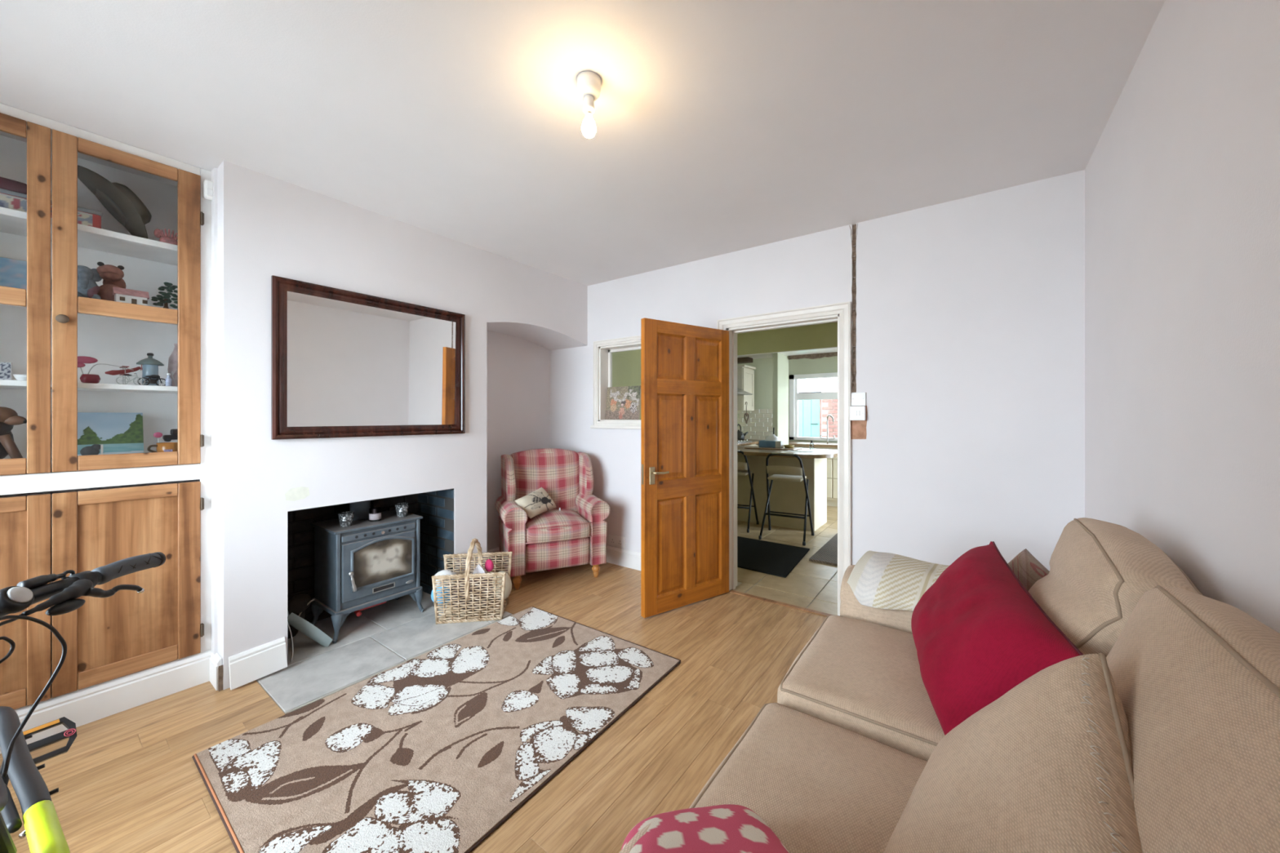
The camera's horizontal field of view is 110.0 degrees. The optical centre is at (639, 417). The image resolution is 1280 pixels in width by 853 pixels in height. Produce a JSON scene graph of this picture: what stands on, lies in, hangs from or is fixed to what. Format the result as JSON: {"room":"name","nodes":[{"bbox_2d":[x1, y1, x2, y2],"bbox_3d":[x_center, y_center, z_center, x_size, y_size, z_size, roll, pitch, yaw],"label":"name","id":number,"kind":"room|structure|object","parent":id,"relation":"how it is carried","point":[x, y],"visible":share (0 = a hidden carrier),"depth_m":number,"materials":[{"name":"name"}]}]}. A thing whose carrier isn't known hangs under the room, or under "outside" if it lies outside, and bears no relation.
{"room":"living room","nodes":[
{"label":"living room","id":0,"kind":"room"},
{"bbox_2d":[26,457,52,468],"bbox_3d":[-2.600,0.198,1.946,0.305,0.025,1.015,0,0,36],"label":"cabinet frame","id":1,"kind":"object","parent":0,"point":[51,457],"depth_m":1.88,"materials":[{"name":"brown wood"}]},
{"bbox_2d":[0,134,195,669],"bbox_3d":[-2.901,0.063,1.878,0.100,2.584,1.510,0,0,36],"label":"wall","id":2,"kind":"structure","parent":0,"point":[119,342],"depth_m":2.20,"materials":[{"name":"white paint"}]},
{"bbox_2d":[195,167,217,654],"bbox_3d":[-2.263,0.063,2.336,0.430,2.584,0.012,0,0,36],"label":"wall","id":3,"kind":"structure","parent":0,"point":[214,172],"depth_m":2.21,"materials":[{"name":"white paint"}]},
{"bbox_2d":[209,652,222,690],"bbox_3d":[-2.071,1.232,2.188,0.134,0.145,0.020,0,0,36],"label":"baseboard","id":4,"kind":"structure","parent":3,"relation":"attached to","point":[215,660],"depth_m":2.17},
{"bbox_2d":[217,160,587,689],"bbox_3d":[-1.454,0.053,3.327,0.527,2.564,2.543,0,0,36],"label":"wall","id":5,"kind":"structure","parent":0,"point":[268,226],"depth_m":2.43,"materials":[{"name":"white paint"}]},
{"bbox_2d":[217,665,223,691],"bbox_3d":[-2.007,1.245,2.145,0.021,0.120,0.016,0,0,36],"label":"trim","id":6,"kind":"structure","parent":5,"relation":"attached to","point":[220,675],"depth_m":2.14,"materials":[{"name":"paint"}]},
{"bbox_2d":[228,636,287,689],"bbox_3d":[-1.897,1.221,2.232,0.056,0.156,0.218,0,0,36],"label":"baseboard","id":7,"kind":"structure","parent":5,"relation":"attached to","point":[250,665],"depth_m":2.22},
{"bbox_2d":[271,275,465,439],"bbox_3d":[-1.555,-0.303,2.718,0.030,0.835,1.081,0,0,36],"label":"wall mirror","id":8,"kind":"object","parent":5,"relation":"attached to","point":[344,363],"visible":1,"depth_m":2.62,"materials":[{"name":"brown wood"}]},
{"bbox_2d":[288,488,453,511],"bbox_3d":[-1.779,0.465,2.885,0.523,0.064,0.943,0,0,36],"label":"trim","id":9,"kind":"structure","parent":5,"relation":"attached to","point":[453,488],"depth_m":2.65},
{"bbox_2d":[0,505,837,852],"bbox_3d":[0.796,1.335,3.555,3.890,0.060,8.420,0,0,36],"label":"floor","id":10,"kind":"structure","parent":0,"point":[130,780],"depth_m":1.86,"materials":[{"name":"laminate"}]},
{"bbox_2d":[0,551,165,852],"bbox_3d":[-1.503,0.784,1.042,2.194,1.033,0.454,0,0,36],"label":"bicycle","id":11,"kind":"object","parent":10,"relation":"on","point":[43,831],"visible":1,"depth_m":0.80,"materials":[{"name":"black metal"}]},
{"bbox_2d":[0,102,212,753],"bbox_3d":[-2.672,0.038,1.770,0.396,2.533,1.406,0,0,36],"label":"tall cabinet","id":12,"kind":"object","parent":10,"relation":"on","point":[126,633],"depth_m":1.94,"materials":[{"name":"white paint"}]},
{"bbox_2d":[0,361,12,380],"bbox_3d":[-2.671,-0.190,1.862,0.070,0.080,0.075,0,0,36],"label":"carton","id":13,"kind":"object","parent":12,"relation":"on","point":[6,367],"visible":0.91,"depth_m":1.86,"materials":[{"name":"cardboard"}]},
{"bbox_2d":[0,406,26,458],"bbox_3d":[-2.635,0.071,1.839,0.152,0.228,0.107,0,0,-4],"label":"figurine","id":14,"kind":"object","parent":12,"relation":"on","point":[9,417],"visible":0.95,"depth_m":1.84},
{"bbox_2d":[0,256,26,290],"bbox_3d":[-2.720,-0.599,1.896,0.020,0.162,0.172,0,0,36],"label":"painting","id":15,"kind":"object","parent":12,"relation":"on","point":[13,272],"visible":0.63,"depth_m":1.92,"materials":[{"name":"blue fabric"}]},
{"bbox_2d":[0,177,102,228],"bbox_3d":[-2.601,-0.912,1.925,0.157,0.153,0.366,0,0,36],"label":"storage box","id":16,"kind":"object","parent":12,"relation":"on","point":[9,199],"depth_m":1.85,"materials":[{"name":"multicoloured cardboard"}]},
{"bbox_2d":[0,379,177,393],"bbox_3d":[-2.600,-0.138,1.946,0.305,0.023,1.015,0,0,36],"label":"shelf","id":17,"kind":"object","parent":12,"relation":"attached to","point":[4,384],"depth_m":2.03,"materials":[{"name":"white paint"}]},
{"bbox_2d":[0,290,177,324],"bbox_3d":[-2.600,-0.503,1.946,0.305,0.027,1.015,0,0,36],"label":"shelf","id":18,"kind":"object","parent":12,"relation":"attached to","point":[26,291],"depth_m":2.13,"materials":[{"name":"white paint"}]},
{"bbox_2d":[0,206,177,266],"bbox_3d":[-2.600,-0.821,1.946,0.305,0.028,1.015,0,0,36],"label":"shelf","id":19,"kind":"object","parent":12,"relation":"attached to","point":[12,221],"depth_m":2.07,"materials":[{"name":"white paint"}]},
{"bbox_2d":[77,265,102,299],"bbox_3d":[-2.489,-0.599,2.012,0.122,0.164,0.106,0,0,6],"label":"elephant","id":20,"kind":"object","parent":12,"relation":"on","point":[87,277],"visible":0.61,"depth_m":2.00},
{"bbox_2d":[80,373,100,383],"bbox_3d":[-2.444,-0.170,1.994,0.060,0.040,0.059,0,0,36],"label":"pot","id":21,"kind":"object","parent":12,"relation":"on","point":[84,378],"visible":0.89,"depth_m":1.98,"materials":[{"name":"paint"}]},
{"bbox_2d":[80,444,102,455],"bbox_3d":[-2.458,0.153,2.009,0.040,0.064,0.065,0,0,36],"label":"animal","id":22,"kind":"object","parent":12,"relation":"on","point":[94,449],"visible":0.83,"depth_m":2.00},
{"bbox_2d":[77,355,133,373],"bbox_3d":[-2.456,-0.211,2.051,0.018,0.124,0.187,0,0,36],"label":"flower","id":23,"kind":"object","parent":12,"relation":"on","point":[82,360],"visible":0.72,"depth_m":2.01,"materials":[{"name":"metal"}]},
{"bbox_2d":[87,262,125,301],"bbox_3d":[-2.453,-0.611,2.084,0.130,0.192,0.150,0,0,36],"label":"bear","id":24,"kind":"object","parent":12,"relation":"on","point":[112,276],"visible":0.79,"depth_m":2.05,"materials":[{"name":"brown plastic"}]},
{"bbox_2d":[77,412,143,456],"bbox_3d":[-2.547,0.080,2.134,0.061,0.205,0.245,0,0,36],"label":"landscape painting","id":25,"kind":"object","parent":12,"relation":"on","point":[117,433],"visible":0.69,"depth_m":2.15,"materials":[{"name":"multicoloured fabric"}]},
{"bbox_2d":[77,164,151,238],"bbox_3d":[-2.478,-0.981,2.110,0.256,0.296,0.245,0,0,36],"label":"hat","id":26,"kind":"object","parent":12,"relation":"on","point":[117,199],"visible":0.91,"depth_m":2.08,"materials":[{"name":"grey fabric"}]},
{"bbox_2d":[105,364,142,384],"bbox_3d":[-2.435,-0.207,2.126,0.098,0.115,0.104,0,0,-4],"label":"model aeroplane","id":27,"kind":"object","parent":12,"relation":"on","point":[113,372],"visible":0.91,"depth_m":2.11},
{"bbox_2d":[115,373,145,385],"bbox_3d":[-2.376,-0.179,2.094,0.087,0.057,0.039,0,0,-36],"label":"bicycle","id":28,"kind":"object","parent":12,"relation":"on","point":[126,375],"visible":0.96,"depth_m":2.09,"materials":[{"name":"metal"}]},
{"bbox_2d":[112,286,149,306],"bbox_3d":[-2.377,-0.557,2.095,0.064,0.080,0.110,0,0,36],"label":"house ornament","id":29,"kind":"object","parent":12,"relation":"on","point":[121,295],"visible":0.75,"depth_m":2.08,"materials":[{"name":"ceramic"}]},
{"bbox_2d":[136,352,164,386],"bbox_3d":[-2.374,-0.231,2.175,0.092,0.162,0.092,0,0,36],"label":"glass lantern","id":30,"kind":"object","parent":12,"relation":"on","point":[150,365],"visible":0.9,"depth_m":2.16,"materials":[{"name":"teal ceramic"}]},
{"bbox_2d":[137,374,165,386],"bbox_3d":[-2.346,-0.178,2.160,0.095,0.058,0.039,0,0,-38],"label":"motorbike","id":31,"kind":"object","parent":12,"relation":"on","point":[157,377],"visible":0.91,"depth_m":2.15,"materials":[{"name":"black plastic"}]},
{"bbox_2d":[146,442,177,452],"bbox_3d":[-2.307,0.155,2.186,0.084,0.060,0.106,0,0,-9],"label":"mug","id":32,"kind":"object","parent":12,"relation":"on","point":[161,446],"visible":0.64,"depth_m":2.16,"materials":[{"name":"ceramic"}]},
{"bbox_2d":[151,281,177,308],"bbox_3d":[-2.329,-0.588,2.205,0.099,0.142,0.103,0,0,36],"label":"tree","id":33,"kind":"object","parent":12,"relation":"on","point":[169,287],"visible":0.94,"depth_m":2.19,"materials":[{"name":"green plant"}]},
{"bbox_2d":[153,228,177,244],"bbox_3d":[-2.327,-0.881,2.205,0.044,0.090,0.087,0,0,36],"label":"shell ornament","id":34,"kind":"object","parent":12,"relation":"on","point":[171,239],"visible":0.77,"depth_m":2.19,"materials":[{"name":"pink ceramic"}]},
{"bbox_2d":[160,428,177,442],"bbox_3d":[-2.363,0.122,2.284,0.070,0.125,0.100,0,0,36],"label":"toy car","id":35,"kind":"object","parent":12,"relation":"on","point":[174,433],"visible":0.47,"depth_m":2.26,"materials":[{"name":"black paint"}]},
{"bbox_2d":[167,343,177,386],"bbox_3d":[-2.364,-0.262,2.291,0.068,0.225,0.067,0,0,36],"label":"vase","id":36,"kind":"object","parent":12,"relation":"on","point":[173,358],"visible":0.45,"depth_m":2.27,"materials":[{"name":"pink ceramic"}]},
{"bbox_2d":[203,179,213,199],"bbox_3d":[-2.131,-1.125,2.219,0.040,0.090,0.038,0,0,36],"label":"box","id":37,"kind":"object","parent":12,"relation":"attached to","point":[207,184],"visible":0.94,"depth_m":2.21,"materials":[{"name":"white plastic"}]},
{"bbox_2d":[255,591,512,714],"bbox_3d":[-1.583,1.319,2.752,0.936,0.033,1.233,0,0,36],"label":"hearth","id":38,"kind":"object","parent":10,"relation":"on","point":[386,636],"depth_m":2.53,"materials":[{"name":"stone"}]},
{"bbox_2d":[287,594,311,639],"bbox_3d":[-2.073,1.188,2.660,0.192,0.245,0.134,0,0,-22],"label":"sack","id":39,"kind":"object","parent":38,"relation":"on","point":[298,603],"visible":0.47,"depth_m":2.64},
{"bbox_2d":[287,609,333,646],"bbox_3d":[-1.889,1.081,2.518,0.283,0.479,0.093,0,0,-22],"label":"pipe","id":40,"kind":"object","parent":38,"relation":"on","point":[295,620],"visible":0.77,"depth_m":2.50,"materials":[{"name":"metal"}]},
{"bbox_2d":[310,500,424,643],"bbox_3d":[-1.741,0.870,2.892,0.407,0.870,0.540,0,0,36],"label":"stove","id":41,"kind":"object","parent":38,"relation":"on","point":[366,564],"visible":0.98,"depth_m":2.76,"materials":[{"name":"grey metal"}]},
{"bbox_2d":[337,511,354,527],"bbox_3d":[-1.783,0.620,2.721,0.084,0.082,0.083,0,0,36],"label":"tealight holder","id":42,"kind":"object","parent":41,"relation":"on","point":[345,518],"visible":1,"depth_m":2.70,"materials":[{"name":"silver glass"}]},
{"bbox_2d":[368,506,381,521],"bbox_3d":[-1.691,0.621,2.864,0.067,0.080,0.067,0,0,36],"label":"candle","id":43,"kind":"object","parent":41,"relation":"on","point":[375,513],"visible":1,"depth_m":2.84,"materials":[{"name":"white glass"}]},
{"bbox_2d":[395,502,408,517],"bbox_3d":[-1.587,0.619,2.990,0.084,0.084,0.083,0,0,36],"label":"tealight holder","id":44,"kind":"object","parent":41,"relation":"on","point":[402,508],"visible":1,"depth_m":2.96,"materials":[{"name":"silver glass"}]},
{"bbox_2d":[431,537,512,624],"bbox_3d":[-1.103,1.058,2.981,0.461,0.496,0.297,0,0,-8],"label":"basket","id":45,"kind":"object","parent":38,"relation":"on","point":[495,611],"visible":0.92,"depth_m":2.86,"materials":[{"name":"wicker"}]},
{"bbox_2d":[431,586,450,605],"bbox_3d":[-1.293,1.153,2.925,0.113,0.141,0.114,0,0,36],"label":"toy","id":46,"kind":"object","parent":45,"relation":"in","point":[432,593],"visible":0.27,"depth_m":2.90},
{"bbox_2d":[434,569,456,586],"bbox_3d":[-1.269,1.052,2.929,0.144,0.110,0.125,0,0,36],"label":"ball","id":47,"kind":"object","parent":45,"relation":"in","point":[444,572],"visible":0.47,"depth_m":2.90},
{"bbox_2d":[449,572,493,611],"bbox_3d":[-1.101,1.152,2.983,0.306,0.249,0.164,0,0,-18],"label":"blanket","id":48,"kind":"object","parent":45,"relation":"in","point":[478,588],"visible":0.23,"depth_m":2.92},
{"bbox_2d":[484,559,493,572],"bbox_3d":[-1.005,0.989,2.990,0.059,0.085,0.047,0,0,36],"label":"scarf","id":49,"kind":"object","parent":48,"relation":"on","point":[489,566],"visible":1,"depth_m":2.97,"materials":[{"name":"fabric"}]},
{"bbox_2d":[492,571,511,599],"bbox_3d":[-0.923,1.121,2.992,0.119,0.188,0.116,0,0,36],"label":"ball","id":50,"kind":"object","parent":45,"relation":"in","point":[508,588],"visible":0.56,"depth_m":2.96,"materials":[{"name":"fabric"}]},
{"bbox_2d":[191,606,680,852],"bbox_3d":[-0.737,1.298,2.037,1.211,0.014,1.701,0,0,36],"label":"floral rug","id":51,"kind":"object","parent":10,"relation":"on","point":[433,751],"visible":1,"depth_m":1.77,"materials":[{"name":"carpet"}]},
{"bbox_2d":[494,448,610,590],"bbox_3d":[-0.749,0.790,3.761,0.845,1.029,0.651,0,0,-25],"label":"wingback armchair","id":52,"kind":"object","parent":10,"relation":"on","point":[575,535],"visible":0.94,"depth_m":3.62,"materials":[{"name":"red fabric"}]},
{"bbox_2d":[515,487,560,518],"bbox_3d":[-0.834,0.691,3.641,0.143,0.202,0.437,0,0,26],"label":"cushion","id":53,"kind":"object","parent":52,"relation":"on","point":[539,501],"visible":0.97,"depth_m":3.57,"materials":[{"name":"fabric"}]},
{"bbox_2d":[525,509,591,544],"bbox_3d":[-0.738,0.899,3.737,0.539,0.226,0.597,0,0,-25],"label":"seat cushion","id":54,"kind":"object","parent":52,"relation":"on","point":[552,526],"depth_m":3.53,"materials":[{"name":"fabric"}]},
{"bbox_2d":[737,449,759,533],"bbox_3d":[1.124,0.842,5.381,0.500,0.927,0.474,0,0,27],"label":"bar stool","id":55,"kind":"object","parent":10,"relation":"on","point":[744,468],"visible":0.41,"depth_m":5.25,"materials":[{"name":"black paint"}]},
{"bbox_2d":[737,536,809,577],"bbox_3d":[1.039,1.299,4.315,1.027,0.012,0.925,0,0,36],"label":"mat","id":56,"kind":"object","parent":10,"relation":"on","point":[772,558],"visible":0.57,"depth_m":4.17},
{"bbox_2d":[758,452,813,545],"bbox_3d":[1.591,0.842,4.878,0.500,0.927,0.474,0,0,30],"label":"bar stool","id":57,"kind":"object","parent":10,"relation":"on","point":[780,473],"visible":1,"depth_m":4.81,"materials":[{"name":"black paint"}]},
{"bbox_2d":[737,445,837,531],"bbox_3d":[1.358,0.850,5.652,2.155,0.910,1.010,0,0,36],"label":"breakfast bar","id":58,"kind":"object","parent":10,"relation":"on","point":[785,496],"visible":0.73,"depth_m":5.34,"materials":[{"name":"beige paint"}]},
{"bbox_2d":[737,445,837,458],"bbox_3d":[1.359,0.415,5.652,2.154,0.040,1.010,0,0,36],"label":"countertop","id":59,"kind":"structure","parent":58,"relation":"on","point":[818,453],"depth_m":5.06,"materials":[{"name":"brown stone"}]},
{"bbox_2d":[744,446,802,450],"bbox_3d":[1.672,0.388,5.627,0.620,0.012,0.340,0,0,36],"label":"chopping board","id":60,"kind":"object","parent":59,"relation":"on","point":[748,447],"visible":0.96,"depth_m":5.50,"materials":[{"name":"brown wood"}]},
{"bbox_2d":[759,434,783,448],"bbox_3d":[1.674,0.298,5.719,0.285,0.167,0.110,0,0,36],"label":"tissue box","id":61,"kind":"object","parent":60,"relation":"on","point":[771,440],"visible":0.99,"depth_m":5.68,"materials":[{"name":"blue cardboard"}]},
{"bbox_2d":[794,446,837,506],"bbox_3d":[3.336,0.875,6.481,2.940,0.860,0.578,0,0,36],"label":"sink base","id":62,"kind":"object","parent":10,"relation":"on","point":[832,463],"visible":0.16,"depth_m":6.54,"materials":[{"name":"beige paint"}]},
{"bbox_2d":[758,441,837,448],"bbox_3d":[3.292,0.420,6.497,3.030,0.040,0.615,0,0,36],"label":"countertop","id":63,"kind":"structure","parent":62,"relation":"on","point":[834,445],"depth_m":6.76,"materials":[{"name":"brown wood"}]},
{"bbox_2d":[808,533,837,566],"bbox_3d":[2.140,1.296,4.344,0.670,0.018,1.180,0,0,36],"label":"mat","id":64,"kind":"object","parent":10,"relation":"on","point":[828,553],"visible":0.21,"depth_m":4.22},
{"bbox_2d":[618,517,1279,852],"bbox_3d":[0.787,0.808,1.125,0.984,0.993,1.965,0,0,36],"label":"sofa","id":65,"kind":"object","parent":10,"relation":"on","point":[834,765],"visible":0.62,"depth_m":0.97,"materials":[{"name":"beige fabric"}]},
{"bbox_2d":[621,804,789,852],"bbox_3d":[0.101,0.724,0.691,0.324,0.240,0.401,0,0,-2],"label":"cushion","id":66,"kind":"object","parent":65,"relation":"on","point":[727,828],"visible":0.98,"depth_m":0.72,"materials":[{"name":"fabric"}]},
{"bbox_2d":[688,703,927,852],"bbox_3d":[0.478,0.934,0.933,0.712,0.196,0.650,0,0,36],"label":"seat cushion","id":67,"kind":"object","parent":65,"relation":"on","point":[822,781],"depth_m":1.05,"materials":[{"name":"beige fabric"}]},
{"bbox_2d":[777,614,944,760],"bbox_3d":[0.878,0.907,1.469,0.693,0.198,0.674,0,0,36],"label":"seat cushion","id":68,"kind":"object","parent":65,"relation":"on","point":[860,674],"depth_m":1.38,"materials":[{"name":"beige fabric"}]},
{"bbox_2d":[847,551,949,611],"bbox_3d":[1.208,0.700,1.859,0.573,0.181,0.431,0,0,36],"label":"cushion","id":69,"kind":"object","parent":65,"relation":"on","point":[878,580],"visible":0.48,"depth_m":1.83,"materials":[{"name":"fabric"}]},
{"bbox_2d":[911,541,1083,735],"bbox_3d":[0.980,0.629,1.313,0.293,0.376,0.752,0,0,26],"label":"velvet cushion","id":70,"kind":"object","parent":65,"relation":"on","point":[979,633],"visible":0.83,"depth_m":1.15,"materials":[{"name":"fabric"}]},
{"bbox_2d":[884,653,1142,852],"bbox_3d":[0.633,0.633,0.794,0.354,0.439,0.635,0,0,36],"label":"cushion","id":71,"kind":"object","parent":65,"relation":"on","point":[1045,766],"visible":0.99,"depth_m":0.72,"materials":[{"name":"beige fabric"}]},
{"bbox_2d":[1007,548,1049,591],"bbox_3d":[1.376,0.580,1.582,0.122,0.200,0.146,0,0,1],"label":"plaid cushion","id":72,"kind":"object","parent":65,"relation":"on","point":[1024,566],"visible":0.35,"depth_m":1.57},
{"bbox_2d":[1028,517,1199,657],"bbox_3d":[1.239,0.604,1.242,0.345,0.584,0.626,0,0,36],"label":"cushion","id":73,"kind":"object","parent":65,"relation":"on","point":[1100,571],"depth_m":1.09,"materials":[{"name":"beige fabric"}]},
{"bbox_2d":[1106,586,1279,852],"bbox_3d":[0.848,0.625,0.673,0.315,0.586,0.694,0,0,36],"label":"cushion","id":74,"kind":"object","parent":65,"relation":"on","point":[1196,677],"depth_m":0.61,"materials":[{"name":"beige fabric"}]},
{"bbox_3d":[1.545,0.865,7.212,0.615,0.880,1.510,0,0,36],"label":"base unit","id":75,"kind":"object","parent":10,"relation":"on","visible":0},
{"bbox_2d":[737,439,761,445],"bbox_3d":[1.516,0.406,7.173,0.615,0.038,1.612,0,0,36],"label":"countertop","id":76,"kind":"structure","parent":75,"relation":"on","point":[753,441],"depth_m":7.01,"materials":[{"name":"brown wood"}]},
{"bbox_2d":[287,330,550,622],"bbox_3d":[-1.657,0.063,3.540,0.147,2.584,2.479,0,0,36],"label":"wall","id":77,"kind":"structure","parent":0,"point":[518,369],"depth_m":4.00,"materials":[{"name":"white paint"}]},
{"bbox_2d":[417,488,453,595],"bbox_3d":[-1.485,0.910,3.314,0.552,0.830,0.105,0,0,36],"label":"wall","id":78,"kind":"structure","parent":0,"point":[436,508],"depth_m":3.26,"materials":[{"name":"blue paint"}]},
{"bbox_2d":[0,0,1164,285],"bbox_3d":[-0.537,-1.269,1.705,4.120,0.080,4.120,0,0,36],"label":"ceiling","id":79,"kind":"structure","parent":0,"point":[723,126],"depth_m":1.73,"materials":[{"name":"paint"}]},
{"bbox_2d":[576,71,600,137],"bbox_3d":[-0.186,-1.125,1.635,0.088,0.208,0.088,0,0,36],"label":"ceiling lamp","id":80,"kind":"object","parent":79,"relation":"attached to","point":[588,82],"visible":1,"depth_m":1.61,"materials":[{"name":"white plastic"}]},
{"bbox_2d":[612,349,737,424],"bbox_3d":[0.479,0.070,6.369,0.100,2.570,4.350,0,0,36],"label":"wall","id":81,"kind":"structure","parent":0,"point":[626,365],"depth_m":5.41,"materials":[{"name":"green paint"}]},
{"bbox_2d":[737,356,752,364],"bbox_3d":[1.372,-0.859,6.912,0.700,0.067,0.180,0,0,36],"label":"trim","id":82,"kind":"structure","parent":81,"relation":"attached to","point":[740,360],"depth_m":6.70,"materials":[{"name":"green"}]},
{"bbox_2d":[737,364,755,410],"bbox_3d":[1.655,-0.480,7.534,0.417,0.740,0.480,0,0,36],"label":"upper cabinet","id":83,"kind":"object","parent":81,"relation":"attached to","point":[745,373],"visible":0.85,"depth_m":7.33,"materials":[{"name":"beige paint"}]},
{"bbox_2d":[737,346,837,359],"bbox_3d":[2.541,-0.896,5.995,3.670,0.010,0.476,0,0,36],"label":"trim","id":84,"kind":"structure","parent":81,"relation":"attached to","point":[766,355],"depth_m":6.22,"materials":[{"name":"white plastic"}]},
{"bbox_2d":[788,351,837,359],"bbox_3d":[2.691,-0.857,6.140,1.300,0.070,0.050,0,0,36],"label":"trim","id":85,"kind":"structure","parent":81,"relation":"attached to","point":[814,356],"depth_m":6.29,"materials":[{"name":"paint"}]},
{"bbox_2d":[772,352,788,447],"bbox_3d":[2.007,0.215,6.391,0.070,2.220,0.468,0,0,36],"label":"pier","id":86,"kind":"object","parent":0,"point":[780,362],"visible":0.64,"depth_m":6.29,"materials":[{"name":"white paint"}]},
{"bbox_2d":[737,355,837,442],"bbox_3d":[3.235,0.070,6.983,3.714,2.570,0.106,0,0,36],"label":"wall","id":87,"kind":"structure","parent":0,"point":[758,425],"depth_m":7.71,"materials":[{"name":"green paint"}]},
{"bbox_2d":[789,372,837,440],"bbox_3d":[3.027,-0.165,7.101,1.290,1.070,0.100,0,0,36],"label":"window","id":88,"kind":"structure","parent":87,"relation":"in","point":[794,396],"depth_m":7.38,"materials":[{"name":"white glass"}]},
{"bbox_2d":[737,321,837,355],"bbox_3d":[2.541,-1.058,5.995,3.670,0.315,0.480,0,0,36],"label":"lintel","id":89,"kind":"object","parent":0,"point":[824,335],"visible":0.21,"depth_m":6.08,"materials":[{"name":"green paint"}]},
{"bbox_2d":[550,169,1084,571],"bbox_3d":[0.657,0.063,3.451,3.990,2.584,0.152,0,0,36],"label":"wall","id":90,"kind":"structure","parent":0,"point":[968,313],"depth_m":2.60,"materials":[{"name":"white paint"}]},
{"bbox_2d":[590,425,640,429],"bbox_3d":[-0.039,0.087,3.846,1.020,0.028,0.033,0,0,36],"label":"trim","id":91,"kind":"structure","parent":90,"relation":"attached to","point":[591,426],"depth_m":3.96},
{"bbox_2d":[608,533,624,548],"bbox_3d":[-0.208,1.099,3.982,0.179,0.098,0.014,0,0,36],"label":"wall socket","id":92,"kind":"object","parent":90,"relation":"attached to","point":[614,540],"visible":1,"depth_m":3.98,"materials":[{"name":"white plastic"}]},
{"bbox_2d":[593,335,640,426],"bbox_3d":[-0.034,-0.303,3.848,0.967,0.785,0.026,0,0,36],"label":"trim","id":93,"kind":"structure","parent":90,"relation":"attached to","point":[597,344],"depth_m":4.10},
{"bbox_2d":[599,342,640,421],"bbox_3d":[0.018,-0.303,3.919,0.875,0.693,0.151,0,0,36],"label":"window","id":94,"kind":"structure","parent":90,"relation":"in","point":[605,352],"depth_m":4.12,"materials":[{"name":"white wood"}]},
{"bbox_2d":[604,385,640,419],"bbox_3d":[-0.153,-0.129,4.049,0.385,0.300,0.053,0,0,36],"label":"canvas","id":95,"kind":"object","parent":94,"relation":"on","point":[624,402],"visible":0.99,"depth_m":4.03},
{"bbox_2d":[606,545,640,570],"bbox_3d":[-0.167,1.232,3.949,1.830,0.145,0.020,0,0,36],"label":"baseboard","id":96,"kind":"structure","parent":90,"relation":"attached to","point":[620,557],"depth_m":3.92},
{"bbox_2d":[640,317,728,617],"bbox_3d":[0.337,0.327,3.120,0.782,1.933,0.143,0,0,-35],"label":"door","id":97,"kind":"structure","parent":90,"relation":"in","point":[685,367],"depth_m":3.07,"materials":[{"name":"brown wood"}]},
{"bbox_2d":[728,590,833,616],"bbox_3d":[0.978,1.302,3.136,0.759,0.007,0.042,0,0,36],"label":"trim","id":98,"kind":"structure","parent":90,"relation":"attached to","point":[730,591],"depth_m":3.12,"materials":[{"name":"brown wood"}]},
{"bbox_2d":[726,314,839,615],"bbox_3d":[1.015,0.312,3.190,0.815,1.985,0.154,0,0,36],"label":"trim","id":99,"kind":"structure","parent":90,"relation":"attached to","point":[733,331],"depth_m":3.39,"materials":[{"name":"wood"}]},
{"bbox_2d":[717,301,851,616],"bbox_3d":[0.963,0.286,3.119,0.927,2.038,0.026,0,0,36],"label":"trim","id":100,"kind":"structure","parent":90,"relation":"attached to","point":[843,309],"depth_m":2.88,"materials":[{"name":"wood"}]},
{"bbox_2d":[849,405,866,420],"bbox_3d":[1.367,-0.025,2.816,0.089,0.090,0.040,0,0,36],"label":"light switch","id":101,"kind":"object","parent":90,"relation":"attached to","point":[856,412],"visible":1,"depth_m":2.80,"materials":[{"name":"white plastic"}]},
{"bbox_2d":[850,391,866,405],"bbox_3d":[1.375,-0.115,2.826,0.088,0.085,0.012,0,0,36],"label":"blank plate","id":102,"kind":"object","parent":90,"relation":"attached to","point":[856,398],"visible":1,"depth_m":2.82,"materials":[{"name":"white plastic"}]},
{"bbox_2d":[1084,0,1279,633],"bbox_3d":[1.053,0.063,0.543,0.120,2.584,4.120,0,0,36],"label":"wall","id":103,"kind":"structure","parent":0,"point":[1182,175],"depth_m":1.15,"materials":[{"name":"white paint"}]},
{"label":"outside","id":104,"kind":"structure","parent":0,"visible":0},
{"bbox_3d":[4.663,1.395,9.349,9.500,0.060,5.400,0,0,36],"label":"ground","id":105,"kind":"structure","parent":104,"visible":0},
{"bbox_2d":[799,392,821,437],"bbox_3d":[5.052,0.370,10.304,7.000,2.030,0.200,0,0,36],"label":"wall","id":106,"kind":"structure","parent":105,"relation":"on","point":[799,393],"depth_m":10.72,"materials":[{"name":"paint"}]},
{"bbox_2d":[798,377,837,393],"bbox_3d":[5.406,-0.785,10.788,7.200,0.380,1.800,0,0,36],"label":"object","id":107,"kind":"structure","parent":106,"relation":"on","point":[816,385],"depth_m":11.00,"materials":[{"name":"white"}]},
{"bbox_2d":[821,389,837,437],"bbox_3d":[5.351,0.415,8.104,3.920,1.940,0.200,0,0,36],"label":"wall","id":108,"kind":"structure","parent":105,"relation":"on","point":[828,406],"depth_m":9.09,"materials":[{"name":"red brick"}]},
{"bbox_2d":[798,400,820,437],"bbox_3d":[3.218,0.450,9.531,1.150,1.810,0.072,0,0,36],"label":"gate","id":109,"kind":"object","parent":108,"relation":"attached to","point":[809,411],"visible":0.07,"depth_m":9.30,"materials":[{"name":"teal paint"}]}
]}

